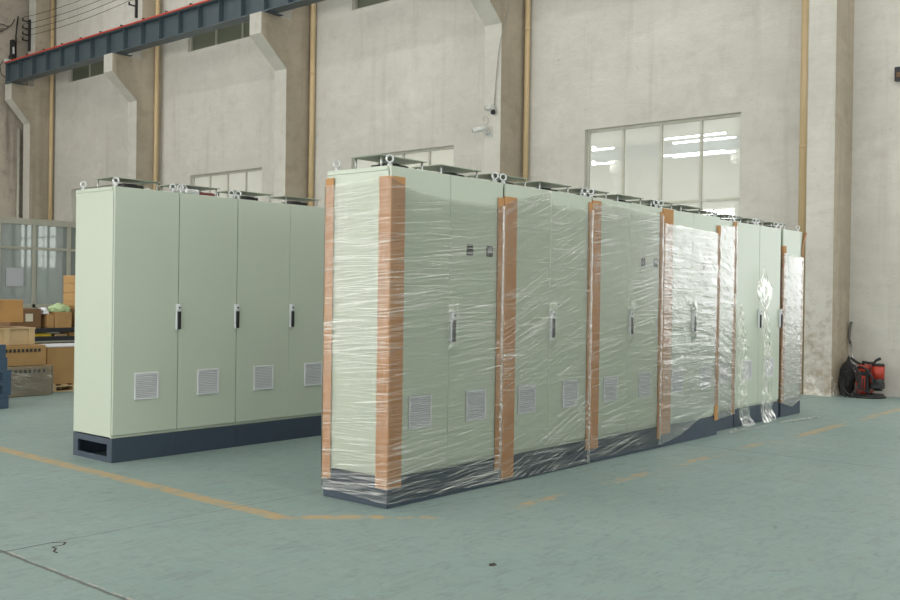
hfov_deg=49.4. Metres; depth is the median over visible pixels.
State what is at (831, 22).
column
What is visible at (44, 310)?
plastic bag
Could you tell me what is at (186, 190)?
shackle
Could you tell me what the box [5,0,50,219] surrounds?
column
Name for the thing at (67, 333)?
box
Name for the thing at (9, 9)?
wall
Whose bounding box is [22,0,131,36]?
wire
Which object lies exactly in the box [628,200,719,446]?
tall cabinet
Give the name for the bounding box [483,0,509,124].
cable
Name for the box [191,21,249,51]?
window
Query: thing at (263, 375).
vent grille
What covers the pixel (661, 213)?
protector
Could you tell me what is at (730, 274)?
wrap
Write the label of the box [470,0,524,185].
column
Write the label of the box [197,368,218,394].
vent grille
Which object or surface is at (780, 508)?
floor
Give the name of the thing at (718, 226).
protector
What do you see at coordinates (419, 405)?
vent grille
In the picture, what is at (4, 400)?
pallet
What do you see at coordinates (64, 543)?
debris
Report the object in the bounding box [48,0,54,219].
drainpipe
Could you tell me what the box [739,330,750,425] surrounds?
film
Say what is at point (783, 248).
protector
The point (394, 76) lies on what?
wall
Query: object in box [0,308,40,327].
carton
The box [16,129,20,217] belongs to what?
drainpipe
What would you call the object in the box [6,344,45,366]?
carton
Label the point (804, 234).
protector
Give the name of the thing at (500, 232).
protector
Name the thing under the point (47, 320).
carton
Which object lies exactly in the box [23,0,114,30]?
wire
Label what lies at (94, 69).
window
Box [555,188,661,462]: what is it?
tall cabinet
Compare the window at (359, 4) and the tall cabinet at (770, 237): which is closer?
the tall cabinet at (770, 237)
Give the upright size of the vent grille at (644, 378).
0.217 m
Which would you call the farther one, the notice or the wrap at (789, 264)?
the notice
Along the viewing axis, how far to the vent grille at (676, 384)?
9.21 m
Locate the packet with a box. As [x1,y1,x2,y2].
[35,333,50,336]
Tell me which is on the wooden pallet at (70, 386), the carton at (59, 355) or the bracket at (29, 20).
the carton at (59, 355)
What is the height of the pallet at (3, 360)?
0.145 m
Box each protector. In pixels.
[322,178,333,477]
[375,176,405,489]
[494,197,503,470]
[499,196,516,478]
[585,202,592,450]
[590,200,601,448]
[657,212,663,438]
[661,208,673,433]
[714,225,720,420]
[730,222,736,413]
[777,246,786,402]
[799,233,806,396]
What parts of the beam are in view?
bearing plate, conductor rail, bearing plate, bearing plate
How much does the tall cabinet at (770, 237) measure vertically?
2.292 m
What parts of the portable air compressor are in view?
handle, cord, motor, motor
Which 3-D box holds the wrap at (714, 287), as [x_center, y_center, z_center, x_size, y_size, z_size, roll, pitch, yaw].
[2.112,0.309,9.625,0.650,2.043,1.197,1,0,40]
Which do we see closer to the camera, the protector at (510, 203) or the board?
the protector at (510, 203)
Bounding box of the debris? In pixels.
[51,542,65,552]
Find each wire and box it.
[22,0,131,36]
[23,0,99,24]
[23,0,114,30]
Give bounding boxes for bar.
[848,322,854,388]
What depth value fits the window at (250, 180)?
24.30 m
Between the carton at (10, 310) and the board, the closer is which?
the carton at (10, 310)
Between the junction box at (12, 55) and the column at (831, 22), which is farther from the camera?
the junction box at (12, 55)
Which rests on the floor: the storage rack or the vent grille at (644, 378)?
the storage rack
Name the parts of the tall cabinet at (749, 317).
roof plate, door, handle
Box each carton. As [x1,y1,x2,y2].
[0,299,22,321]
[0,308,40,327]
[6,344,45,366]
[7,365,50,397]
[41,314,53,327]
[43,343,73,383]
[49,312,71,327]
[63,275,74,283]
[63,284,74,292]
[63,293,74,300]
[63,301,74,309]
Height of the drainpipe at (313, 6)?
10.900 m
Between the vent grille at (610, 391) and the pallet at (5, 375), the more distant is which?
the pallet at (5, 375)
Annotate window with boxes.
[71,61,103,81]
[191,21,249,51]
[192,168,261,200]
[354,146,453,172]
[355,0,391,9]
[586,113,740,221]
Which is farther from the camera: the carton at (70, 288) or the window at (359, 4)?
the window at (359, 4)
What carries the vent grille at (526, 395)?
attached to the tall cabinet at (539, 406)
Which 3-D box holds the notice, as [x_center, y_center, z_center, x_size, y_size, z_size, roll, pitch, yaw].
[-9.895,-0.520,22.255,0.012,0.420,0.400,1,0,40]
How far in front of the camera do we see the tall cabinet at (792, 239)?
11.66 m
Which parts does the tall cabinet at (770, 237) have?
roof plate, door, handle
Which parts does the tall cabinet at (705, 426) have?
roof plate, door, roof plate, handle, door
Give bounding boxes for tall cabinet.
[73,177,180,462]
[145,184,239,454]
[217,190,323,446]
[323,154,502,508]
[464,173,591,482]
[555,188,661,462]
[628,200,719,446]
[688,210,733,430]
[711,214,761,426]
[729,218,782,421]
[755,222,802,416]
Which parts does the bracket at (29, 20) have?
post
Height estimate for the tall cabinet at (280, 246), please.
2.292 m
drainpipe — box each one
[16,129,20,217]
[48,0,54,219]
[153,0,159,189]
[308,3,315,205]
[523,0,530,186]
[798,0,808,393]
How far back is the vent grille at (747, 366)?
10.68 m
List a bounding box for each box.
[9,39,15,59]
[59,332,74,335]
[894,67,899,81]
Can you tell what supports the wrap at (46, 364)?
attached to the carton at (37, 382)
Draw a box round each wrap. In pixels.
[11,364,52,393]
[320,186,505,501]
[503,191,593,476]
[590,205,663,452]
[663,227,721,440]
[718,226,737,417]
[781,253,803,406]
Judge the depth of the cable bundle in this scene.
29.34 m
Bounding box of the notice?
[6,268,22,285]
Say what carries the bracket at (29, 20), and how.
attached to the column at (30, 103)
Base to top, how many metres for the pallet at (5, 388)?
0.145 m
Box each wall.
[0,0,28,217]
[0,217,75,342]
[52,0,899,396]
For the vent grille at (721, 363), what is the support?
attached to the tall cabinet at (726, 422)
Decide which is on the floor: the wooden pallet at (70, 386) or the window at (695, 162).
the wooden pallet at (70, 386)
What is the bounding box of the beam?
[4,0,324,84]
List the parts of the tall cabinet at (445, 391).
panel, roof plate, door, roof plate, handle, door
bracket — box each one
[22,18,30,50]
[128,0,137,17]
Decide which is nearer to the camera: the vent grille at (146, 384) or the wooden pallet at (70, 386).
the vent grille at (146, 384)
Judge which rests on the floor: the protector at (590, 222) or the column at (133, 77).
the column at (133, 77)
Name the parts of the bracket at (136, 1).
post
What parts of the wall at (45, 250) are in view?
pane, pane, sill, panel, pane, pane, pane, pane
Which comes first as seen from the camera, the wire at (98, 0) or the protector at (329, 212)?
the protector at (329, 212)
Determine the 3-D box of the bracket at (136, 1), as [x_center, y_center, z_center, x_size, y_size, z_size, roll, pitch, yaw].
[-8.329,-7.913,25.724,0.060,0.950,0.259,1,0,40]
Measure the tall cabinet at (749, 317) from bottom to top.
2.292 m
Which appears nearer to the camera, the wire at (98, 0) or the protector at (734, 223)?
the protector at (734, 223)
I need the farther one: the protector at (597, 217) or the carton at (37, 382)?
the carton at (37, 382)
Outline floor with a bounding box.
[0,389,899,599]
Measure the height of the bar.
1.044 m
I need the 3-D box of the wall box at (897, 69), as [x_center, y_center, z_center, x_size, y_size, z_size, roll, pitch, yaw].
[6.439,-3.229,13.985,0.150,0.200,0.094,1,0,40]
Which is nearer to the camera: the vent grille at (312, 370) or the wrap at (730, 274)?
the vent grille at (312, 370)
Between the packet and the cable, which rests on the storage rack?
the packet
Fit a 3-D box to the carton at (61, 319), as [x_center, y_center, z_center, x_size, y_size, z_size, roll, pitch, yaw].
[-5.960,0.299,14.870,0.364,0.235,0.266,1,0,40]
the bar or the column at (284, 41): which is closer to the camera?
the bar
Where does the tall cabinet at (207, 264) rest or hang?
on the floor
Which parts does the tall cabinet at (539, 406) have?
roof plate, door, roof plate, handle, door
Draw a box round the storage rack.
[35,327,74,340]
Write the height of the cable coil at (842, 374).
0.513 m
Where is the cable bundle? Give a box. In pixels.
[0,19,14,31]
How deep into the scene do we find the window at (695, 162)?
16.48 m
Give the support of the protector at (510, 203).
attached to the tall cabinet at (539, 406)
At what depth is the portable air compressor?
13.86 m
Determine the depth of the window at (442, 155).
20.10 m
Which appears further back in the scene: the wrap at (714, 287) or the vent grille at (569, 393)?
the wrap at (714, 287)
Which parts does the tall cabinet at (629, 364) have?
roof plate, door, roof plate, handle, door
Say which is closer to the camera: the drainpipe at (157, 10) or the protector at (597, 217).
the protector at (597, 217)
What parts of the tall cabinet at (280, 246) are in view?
roof plate, door, handle, roof plate, door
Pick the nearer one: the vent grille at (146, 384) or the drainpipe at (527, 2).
the vent grille at (146, 384)
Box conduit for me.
[15,16,18,57]
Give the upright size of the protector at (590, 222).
2.035 m
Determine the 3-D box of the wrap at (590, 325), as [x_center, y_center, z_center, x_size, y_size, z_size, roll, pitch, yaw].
[0.554,0.242,7.799,0.650,2.187,1.197,1,0,40]
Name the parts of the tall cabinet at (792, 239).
roof plate, door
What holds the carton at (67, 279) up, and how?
on the carton at (70, 288)
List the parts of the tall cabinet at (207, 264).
roof plate, door, handle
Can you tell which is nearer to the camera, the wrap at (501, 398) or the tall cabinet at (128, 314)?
the wrap at (501, 398)
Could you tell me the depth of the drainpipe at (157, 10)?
25.91 m
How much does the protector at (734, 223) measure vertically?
2.040 m
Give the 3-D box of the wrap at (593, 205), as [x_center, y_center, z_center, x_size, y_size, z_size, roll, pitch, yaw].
[1.333,0.252,8.712,0.650,2.141,1.197,1,0,40]
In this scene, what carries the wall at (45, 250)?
on the floor
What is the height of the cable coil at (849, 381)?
0.578 m
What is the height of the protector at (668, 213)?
2.075 m
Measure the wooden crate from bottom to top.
0.222 m
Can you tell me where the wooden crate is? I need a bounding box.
[0,326,35,344]
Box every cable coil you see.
[838,356,855,394]
[839,363,885,398]
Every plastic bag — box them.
[39,307,48,313]
[48,303,70,311]
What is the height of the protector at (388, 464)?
2.005 m
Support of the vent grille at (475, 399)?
attached to the tall cabinet at (445, 391)
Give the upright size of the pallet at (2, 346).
0.145 m
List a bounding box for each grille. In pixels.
[134,372,158,399]
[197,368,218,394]
[253,365,273,389]
[304,362,321,385]
[408,394,431,429]
[465,389,485,421]
[517,384,535,413]
[562,379,577,407]
[603,375,617,401]
[638,372,650,396]
[671,368,682,392]
[700,366,710,388]
[719,362,727,383]
[742,360,751,380]
[765,358,773,377]
[858,370,869,393]
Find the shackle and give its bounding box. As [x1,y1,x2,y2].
[179,184,214,195]
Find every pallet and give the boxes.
[0,344,5,356]
[0,357,6,369]
[0,369,10,382]
[0,383,10,395]
[0,396,8,408]
[53,383,73,391]
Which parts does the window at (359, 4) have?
pane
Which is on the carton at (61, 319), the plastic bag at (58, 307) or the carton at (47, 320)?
the plastic bag at (58, 307)
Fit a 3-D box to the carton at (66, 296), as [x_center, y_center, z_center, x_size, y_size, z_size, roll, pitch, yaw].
[-5.712,-0.046,15.225,0.421,0.130,0.426,1,0,40]
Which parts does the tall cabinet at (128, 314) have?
panel, roof plate, door, handle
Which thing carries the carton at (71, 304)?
on the carton
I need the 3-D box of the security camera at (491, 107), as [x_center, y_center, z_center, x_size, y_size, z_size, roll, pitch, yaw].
[0.744,-3.475,17.879,0.141,0.195,0.216,1,0,-37]
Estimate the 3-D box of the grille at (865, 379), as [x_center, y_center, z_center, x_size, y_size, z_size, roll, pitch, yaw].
[5.917,1.159,13.970,0.154,0.330,0.195,1,0,40]
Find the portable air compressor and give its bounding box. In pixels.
[850,357,884,396]
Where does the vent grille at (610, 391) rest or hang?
attached to the tall cabinet at (629, 364)
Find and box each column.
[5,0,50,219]
[104,0,162,190]
[250,4,310,205]
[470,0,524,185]
[803,0,854,396]
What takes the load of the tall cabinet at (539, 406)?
on the floor
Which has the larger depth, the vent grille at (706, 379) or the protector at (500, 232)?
the vent grille at (706, 379)
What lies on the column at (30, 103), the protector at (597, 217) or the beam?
the beam
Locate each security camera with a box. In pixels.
[472,125,492,136]
[484,104,494,114]
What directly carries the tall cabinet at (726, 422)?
on the floor
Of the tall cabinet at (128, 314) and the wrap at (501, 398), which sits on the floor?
the tall cabinet at (128, 314)
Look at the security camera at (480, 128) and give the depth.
17.87 m
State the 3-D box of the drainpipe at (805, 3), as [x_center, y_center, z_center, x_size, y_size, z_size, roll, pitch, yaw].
[5.251,-4.079,14.379,0.184,10.900,0.181,1,0,40]
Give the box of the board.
[51,333,66,335]
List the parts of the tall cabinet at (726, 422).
roof plate, door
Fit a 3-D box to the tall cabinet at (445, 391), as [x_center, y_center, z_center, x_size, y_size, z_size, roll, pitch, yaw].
[-0.224,0.190,6.882,0.635,2.292,1.182,1,0,40]
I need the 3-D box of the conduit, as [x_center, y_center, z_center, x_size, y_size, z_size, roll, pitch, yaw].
[-13.092,-7.779,29.598,0.094,1.603,0.052,1,0,-28]

